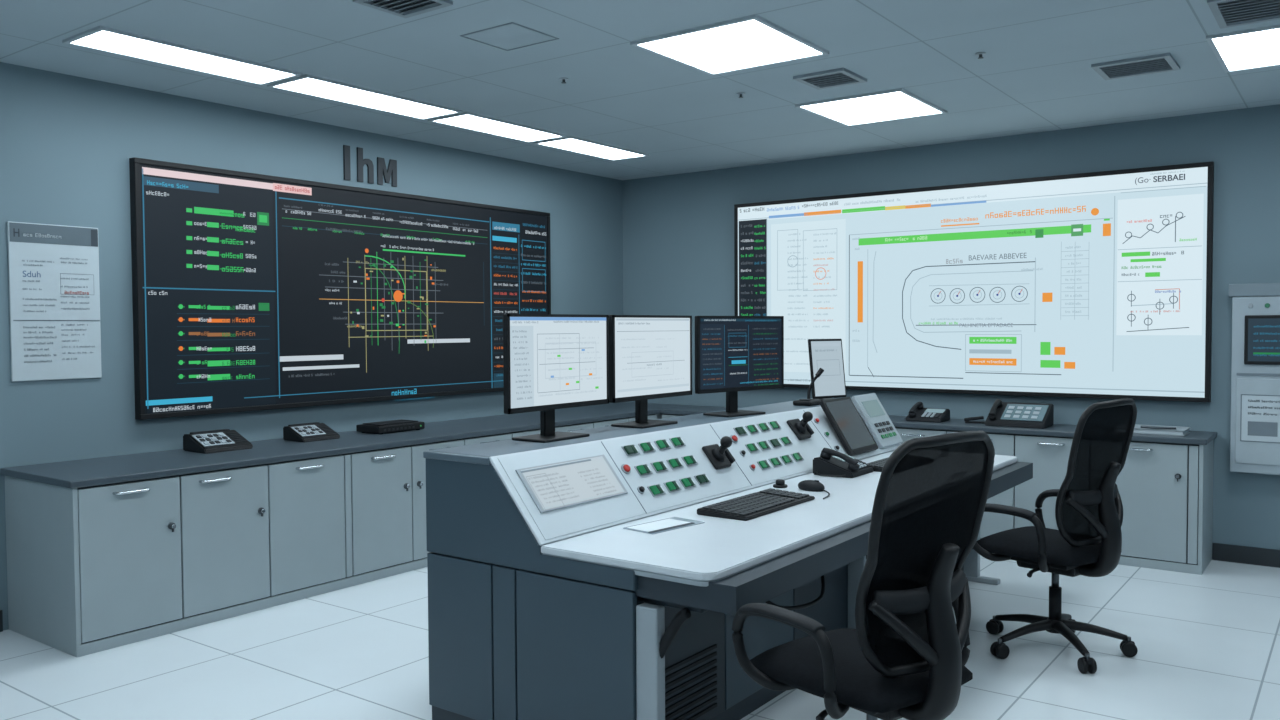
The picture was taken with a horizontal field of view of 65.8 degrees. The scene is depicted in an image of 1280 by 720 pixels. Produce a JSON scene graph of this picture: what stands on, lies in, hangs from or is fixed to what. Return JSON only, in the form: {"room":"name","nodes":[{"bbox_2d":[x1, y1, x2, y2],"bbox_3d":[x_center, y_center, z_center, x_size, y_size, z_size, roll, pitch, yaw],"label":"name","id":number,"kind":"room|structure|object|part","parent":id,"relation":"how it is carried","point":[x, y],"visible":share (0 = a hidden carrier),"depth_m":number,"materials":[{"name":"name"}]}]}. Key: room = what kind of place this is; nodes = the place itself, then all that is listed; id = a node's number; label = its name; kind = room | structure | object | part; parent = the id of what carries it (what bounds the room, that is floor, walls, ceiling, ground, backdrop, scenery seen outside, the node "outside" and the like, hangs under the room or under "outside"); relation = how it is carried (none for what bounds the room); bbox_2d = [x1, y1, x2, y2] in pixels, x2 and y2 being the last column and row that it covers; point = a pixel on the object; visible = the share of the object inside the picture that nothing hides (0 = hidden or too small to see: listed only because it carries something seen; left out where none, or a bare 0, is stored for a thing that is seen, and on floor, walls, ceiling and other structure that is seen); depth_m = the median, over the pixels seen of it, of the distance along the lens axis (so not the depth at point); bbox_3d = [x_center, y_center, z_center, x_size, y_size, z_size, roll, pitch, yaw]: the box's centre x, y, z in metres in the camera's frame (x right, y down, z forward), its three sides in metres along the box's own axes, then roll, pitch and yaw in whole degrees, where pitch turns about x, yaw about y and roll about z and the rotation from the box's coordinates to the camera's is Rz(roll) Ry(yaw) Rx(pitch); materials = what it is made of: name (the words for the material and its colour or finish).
{"room":"control room","nodes":[
{"label":"control room","id":0,"kind":"room"},
{"bbox_2d":[0,62,622,630],"bbox_3d":[-3.021,-0.080,5.540,0.120,2.922,9.748,1,2,36],"label":"wall","id":1,"kind":"structure","parent":0,"point":[67,142],"depth_m":5.69,"materials":[{"name":"blue paint"}]},
{"bbox_2d":[0,610,2,631],"bbox_3d":[-4.566,1.409,3.362,0.015,0.110,4.320,1,2,36],"label":"baseboard","id":2,"kind":"structure","parent":1,"relation":"attached to","point":[1,613],"depth_m":5.09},
{"bbox_2d":[7,221,101,380],"bbox_3d":[-3.118,-0.308,5.287,0.017,0.825,0.450,1,2,36],"label":"poster","id":3,"kind":"object","parent":1,"relation":"attached to","point":[54,288],"visible":1,"depth_m":5.27,"materials":[{"name":"white paper"}]},
{"bbox_2d":[129,157,550,419],"bbox_3d":[-1.819,-0.448,7.015,0.060,1.490,3.510,1,2,36],"label":"wall display","id":4,"kind":"object","parent":1,"relation":"attached to","point":[251,291],"visible":0.88,"depth_m":6.52,"materials":[{"name":"black plastic"}]},
{"bbox_2d":[343,145,396,186],"bbox_3d":[-1.886,-1.356,6.939,0.014,0.235,0.452,1,2,36],"label":"sign","id":5,"kind":"object","parent":1,"relation":"attached to","point":[391,172],"depth_m":6.93,"materials":[{"name":"grey metal"}]},
{"bbox_2d":[0,0,1279,179],"bbox_3d":[0.309,-1.524,2.962,8.496,0.100,9.868,1,2,36],"label":"ceiling","id":6,"kind":"structure","parent":0,"point":[1035,73],"depth_m":5.22,"materials":[{"name":"tile"}]},
{"bbox_2d":[62,26,301,85],"bbox_3d":[-2.273,-1.521,4.999,0.370,0.014,1.050,1,2,36],"label":"ceiling light panel","id":7,"kind":"object","parent":6,"relation":"in","point":[100,38],"depth_m":4.94,"materials":[{"name":"white plastic"}]},
{"bbox_2d":[267,74,462,119],"bbox_3d":[-1.607,-1.555,5.905,0.370,0.014,1.140,1,2,36],"label":"ceiling light panel","id":8,"kind":"object","parent":6,"relation":"in","point":[306,84],"depth_m":5.85,"materials":[{"name":"white plastic"}]},
{"bbox_2d":[353,0,452,17],"bbox_3d":[-0.990,-1.498,4.137,0.300,0.017,0.280,1,2,36],"label":"ceiling vent","id":9,"kind":"object","parent":6,"relation":"in","point":[401,8],"visible":1,"depth_m":4.19,"materials":[{"name":"grey metal"}]},
{"bbox_2d":[428,112,566,142],"bbox_3d":[-0.959,-1.589,6.787,0.370,0.014,0.970,1,2,36],"label":"ceiling light panel","id":10,"kind":"object","parent":6,"relation":"in","point":[471,121],"depth_m":6.75,"materials":[{"name":"white plastic"}]},
{"bbox_2d":[460,22,558,50],"bbox_3d":[-0.615,-1.525,4.680,0.340,0.003,0.320,1,2,36],"label":"access hatch","id":11,"kind":"object","parent":6,"relation":"in","point":[508,36],"depth_m":4.67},
{"bbox_2d":[559,77,567,83],"bbox_3d":[-0.421,-1.542,5.468,0.050,0.025,0.050,1,2,36],"label":"sprinkler","id":12,"kind":"object","parent":6,"relation":"attached to","point":[563,79],"visible":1,"depth_m":5.46,"materials":[{"name":"metal"}]},
{"bbox_2d":[533,136,649,160],"bbox_3d":[-0.358,-1.620,7.604,0.370,0.014,0.960,1,2,36],"label":"ceiling light panel","id":13,"kind":"object","parent":6,"relation":"in","point":[569,143],"depth_m":7.57,"materials":[{"name":"white plastic"}]},
{"bbox_2d":[630,14,828,75],"bbox_3d":[0.451,-1.532,4.864,0.690,0.014,0.740,1,2,36],"label":"ceiling light panel","id":14,"kind":"object","parent":6,"relation":"in","point":[753,41],"depth_m":4.83,"materials":[{"name":"white plastic"}]},
{"bbox_2d":[793,68,866,89],"bbox_3d":[1.054,-1.555,5.481,0.300,0.017,0.310,1,2,36],"label":"ceiling vent","id":15,"kind":"object","parent":6,"relation":"in","point":[838,77],"visible":1,"depth_m":5.46,"materials":[{"name":"grey metal"}]},
{"bbox_2d":[795,88,947,126],"bbox_3d":[1.467,-1.584,6.245,0.690,0.014,0.770,1,2,36],"label":"ceiling light panel","id":16,"kind":"object","parent":6,"relation":"in","point":[894,104],"depth_m":6.21,"materials":[{"name":"white plastic"}]},
{"bbox_2d":[976,52,985,58],"bbox_3d":[1.724,-1.538,5.008,0.050,0.025,0.050,1,2,36],"label":"sprinkler","id":17,"kind":"object","parent":6,"relation":"attached to","point":[979,54],"visible":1,"depth_m":5.00,"materials":[{"name":"metal"}]},
{"bbox_2d":[1091,53,1179,79],"bbox_3d":[2.636,-1.556,5.261,0.370,0.017,0.350,1,2,36],"label":"ceiling vent","id":18,"kind":"object","parent":6,"relation":"in","point":[1165,62],"visible":1,"depth_m":5.24,"materials":[{"name":"grey metal"}]},
{"bbox_2d":[1206,24,1279,72],"bbox_3d":[3.213,-1.547,4.844,0.685,0.014,0.800,1,2,36],"label":"ceiling light panel","id":19,"kind":"object","parent":6,"relation":"in","point":[1254,48],"depth_m":4.91,"materials":[{"name":"white plastic"}]},
{"bbox_2d":[1207,0,1279,28],"bbox_3d":[2.745,-1.522,4.220,0.520,0.017,0.460,1,2,36],"label":"ceiling vent","id":20,"kind":"object","parent":6,"relation":"in","point":[1227,13],"visible":1,"depth_m":4.33,"materials":[{"name":"grey metal"}]},
{"bbox_2d":[0,555,1279,719],"bbox_3d":[0.326,1.496,3.063,8.496,0.100,9.868,1,2,36],"label":"floor","id":21,"kind":"structure","parent":0,"point":[1207,644],"depth_m":4.58,"materials":[{"name":"tile"}]},
{"bbox_2d":[0,402,691,656],"bbox_3d":[-1.397,0.902,6.997,0.800,0.842,5.296,1,2,36],"label":"storage cabinet","id":22,"kind":"object","parent":21,"relation":"on","point":[104,553],"visible":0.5,"depth_m":5.27,"materials":[{"name":"grey metal"}]},
{"bbox_2d":[183,429,252,453],"bbox_3d":[-2.476,0.474,5.814,0.244,0.105,0.302,1,2,36],"label":"intercom","id":23,"kind":"object","parent":22,"relation":"on","point":[223,440],"visible":1,"depth_m":5.75,"materials":[{"name":"black plastic"}]},
{"bbox_2d":[283,422,339,441],"bbox_3d":[-2.098,0.459,6.330,0.222,0.096,0.275,1,2,36],"label":"intercom","id":24,"kind":"object","parent":22,"relation":"on","point":[315,431],"visible":1,"depth_m":6.27,"materials":[{"name":"black plastic"}]},
{"bbox_2d":[356,419,424,433],"bbox_3d":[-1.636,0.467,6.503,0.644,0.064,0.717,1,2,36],"label":"switch","id":25,"kind":"object","parent":22,"relation":"on","point":[381,427],"visible":1,"depth_m":6.48,"materials":[{"name":"black plastic"}]},
{"bbox_2d":[423,398,1032,719],"bbox_3d":[0.735,0.842,4.862,1.406,1.081,3.435,1,2,36],"label":"control console","id":26,"kind":"object","parent":21,"relation":"on","point":[542,605],"depth_m":3.73,"materials":[{"name":"metal"}]},
{"bbox_2d":[503,314,608,442],"bbox_3d":[-0.387,0.071,4.289,0.190,0.537,0.655,1,2,36],"label":"computer monitor","id":27,"kind":"object","parent":26,"relation":"on","point":[551,362],"visible":1,"depth_m":4.23,"materials":[{"name":"black plastic"}]},
{"bbox_2d":[608,315,691,428],"bbox_3d":[0.022,0.051,4.845,0.190,0.537,0.655,1,2,36],"label":"computer monitor","id":28,"kind":"object","parent":26,"relation":"on","point":[650,356],"visible":0.99,"depth_m":4.79,"materials":[{"name":"black plastic"}]},
{"bbox_2d":[623,517,704,533],"bbox_3d":[0.095,0.646,3.879,0.160,0.007,0.300,2,3,44],"label":"paper sheet","id":29,"kind":"object","parent":26,"relation":"on","point":[654,527],"visible":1,"depth_m":3.86,"materials":[{"name":"white paper"}]},
{"bbox_2d":[695,316,783,416],"bbox_3d":[0.514,0.029,5.389,0.670,0.537,0.190,-2,3,-41],"label":"computer monitor","id":30,"kind":"object","parent":26,"relation":"on","point":[733,354],"visible":1,"depth_m":5.33,"materials":[{"name":"black plastic"}]},
{"bbox_2d":[697,488,814,520],"bbox_3d":[0.510,0.618,4.274,0.240,0.032,0.610,1,2,36],"label":"keyboard","id":31,"kind":"object","parent":26,"relation":"on","point":[764,502],"visible":1,"depth_m":4.19,"materials":[{"name":"black plastic"}]},
{"bbox_3d":[0.678,0.598,4.790,0.070,0.035,0.070,1,2,36],"label":"rotary control knob","id":32,"kind":"part","parent":26,"relation":"part of","materials":[{"name":"black plastic"}]},
{"bbox_2d":[793,368,823,405],"bbox_3d":[1.027,0.161,6.021,0.130,0.225,0.183,1,2,36],"label":"gooseneck microphone","id":33,"kind":"object","parent":26,"relation":"on","point":[801,402],"visible":0.98,"depth_m":5.99,"materials":[{"name":"black plastic"}]},
{"bbox_2d":[798,480,829,498],"bbox_3d":[0.835,0.596,4.605,0.104,0.050,0.332,-1,2,-12],"label":"computer mouse","id":34,"kind":"object","parent":26,"relation":"on","point":[807,485],"visible":1,"depth_m":4.67,"materials":[{"name":"black plastic"}]},
{"bbox_2d":[808,339,845,400],"bbox_3d":[1.199,0.064,6.335,0.280,0.397,0.151,-2,2,-32],"label":"display","id":35,"kind":"object","parent":26,"relation":"on","point":[826,354],"visible":0.94,"depth_m":6.33,"materials":[{"name":"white plastic"}]},
{"bbox_2d":[813,448,873,477],"bbox_3d":[1.069,0.529,5.208,0.241,0.141,0.315,1,2,36],"label":"desk telephone","id":36,"kind":"object","parent":26,"relation":"on","point":[832,463],"visible":1,"depth_m":5.14,"materials":[{"name":"black plastic"}]},
{"bbox_2d":[819,397,877,455],"bbox_3d":[1.237,0.388,5.849,0.212,0.315,0.380,1,2,36],"label":"terminal","id":37,"kind":"object","parent":26,"relation":"on","point":[847,423],"visible":0.95,"depth_m":5.80,"materials":[{"name":"black plastic"}]},
{"bbox_2d":[851,393,902,448],"bbox_3d":[1.482,0.375,6.183,0.210,0.315,0.330,1,2,36],"label":"terminal","id":38,"kind":"object","parent":26,"relation":"on","point":[871,410],"visible":1,"depth_m":6.13,"materials":[{"name":"grey plastic"}]},
{"bbox_2d":[868,457,888,471],"bbox_3d":[1.435,0.571,5.505,0.210,0.032,0.570,1,2,36],"label":"keyboard","id":39,"kind":"object","parent":26,"relation":"on","point":[877,465],"visible":0.24,"depth_m":5.34,"materials":[{"name":"black plastic"}]},
{"bbox_2d":[732,431,994,719],"bbox_3d":[0.705,0.819,3.057,0.692,1.249,0.679,-2,2,-38],"label":"office chair","id":40,"kind":"object","parent":21,"relation":"on","point":[906,655],"visible":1,"depth_m":2.82,"materials":[{"name":"black fabric"}]},
{"bbox_2d":[660,405,1216,574],"bbox_3d":[1.964,0.867,7.474,4.093,0.842,0.544,1,2,36],"label":"storage cabinet","id":41,"kind":"object","parent":21,"relation":"on","point":[1164,483],"visible":0.27,"depth_m":6.31,"materials":[{"name":"grey metal"}]},
{"bbox_2d":[904,402,949,422],"bbox_3d":[2.115,0.382,7.345,0.301,0.134,0.230,1,2,36],"label":"desk telephone","id":42,"kind":"object","parent":41,"relation":"on","point":[918,413],"visible":1,"depth_m":7.30,"materials":[{"name":"black plastic"}]},
{"bbox_2d":[964,416,984,423],"bbox_3d":[2.412,0.429,7.133,0.146,0.051,0.040,0,2,19],"label":"stapler","id":43,"kind":"object","parent":41,"relation":"on","point":[970,419],"visible":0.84,"depth_m":7.12,"materials":[{"name":"black plastic"}]},
{"bbox_2d":[985,399,1053,428],"bbox_3d":[2.653,0.370,6.931,0.400,0.181,0.258,1,2,36],"label":"desk telephone","id":44,"kind":"object","parent":41,"relation":"on","point":[1003,414],"visible":1,"depth_m":6.89,"materials":[{"name":"black plastic"}]},
{"bbox_2d":[1133,424,1190,435],"bbox_3d":[3.338,0.446,6.449,0.404,0.053,0.268,1,2,36],"label":"binder","id":45,"kind":"object","parent":41,"relation":"on","point":[1138,429],"visible":0.75,"depth_m":6.33,"materials":[{"name":"grey plastic"}]},
{"bbox_2d":[972,399,1137,673],"bbox_3d":[1.965,0.774,4.712,0.694,1.214,0.681,-2,2,-39],"label":"office chair","id":46,"kind":"object","parent":21,"relation":"on","point":[1087,541],"visible":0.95,"depth_m":4.50,"materials":[{"name":"black fabric"}]},
{"bbox_2d":[622,104,1279,549],"bbox_3d":[3.252,-0.162,6.901,8.376,2.922,0.120,1,2,36],"label":"wall","id":47,"kind":"structure","parent":0,"point":[678,229],"depth_m":7.16,"materials":[{"name":"paint"}]},
{"bbox_2d":[734,161,1213,401],"bbox_3d":[2.274,-0.531,7.495,3.583,1.559,0.060,1,2,36],"label":"wall display","id":48,"kind":"object","parent":47,"relation":"attached to","point":[1098,285],"visible":0.97,"depth_m":7.21,"materials":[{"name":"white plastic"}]},
{"bbox_2d":[1212,543,1279,567],"bbox_3d":[5.128,1.282,5.492,3.400,0.110,0.015,1,2,36],"label":"baseboard","id":49,"kind":"structure","parent":47,"relation":"attached to","point":[1220,552],"depth_m":6.38,"materials":[{"name":"black plastic"}]},
{"bbox_2d":[1229,283,1279,474],"bbox_3d":[4.144,0.121,6.107,0.890,1.200,0.120,1,2,36],"label":"control panel","id":50,"kind":"object","parent":47,"relation":"attached to","point":[1255,364],"visible":1,"depth_m":6.24,"materials":[{"name":"grey plastic"}]}
]}

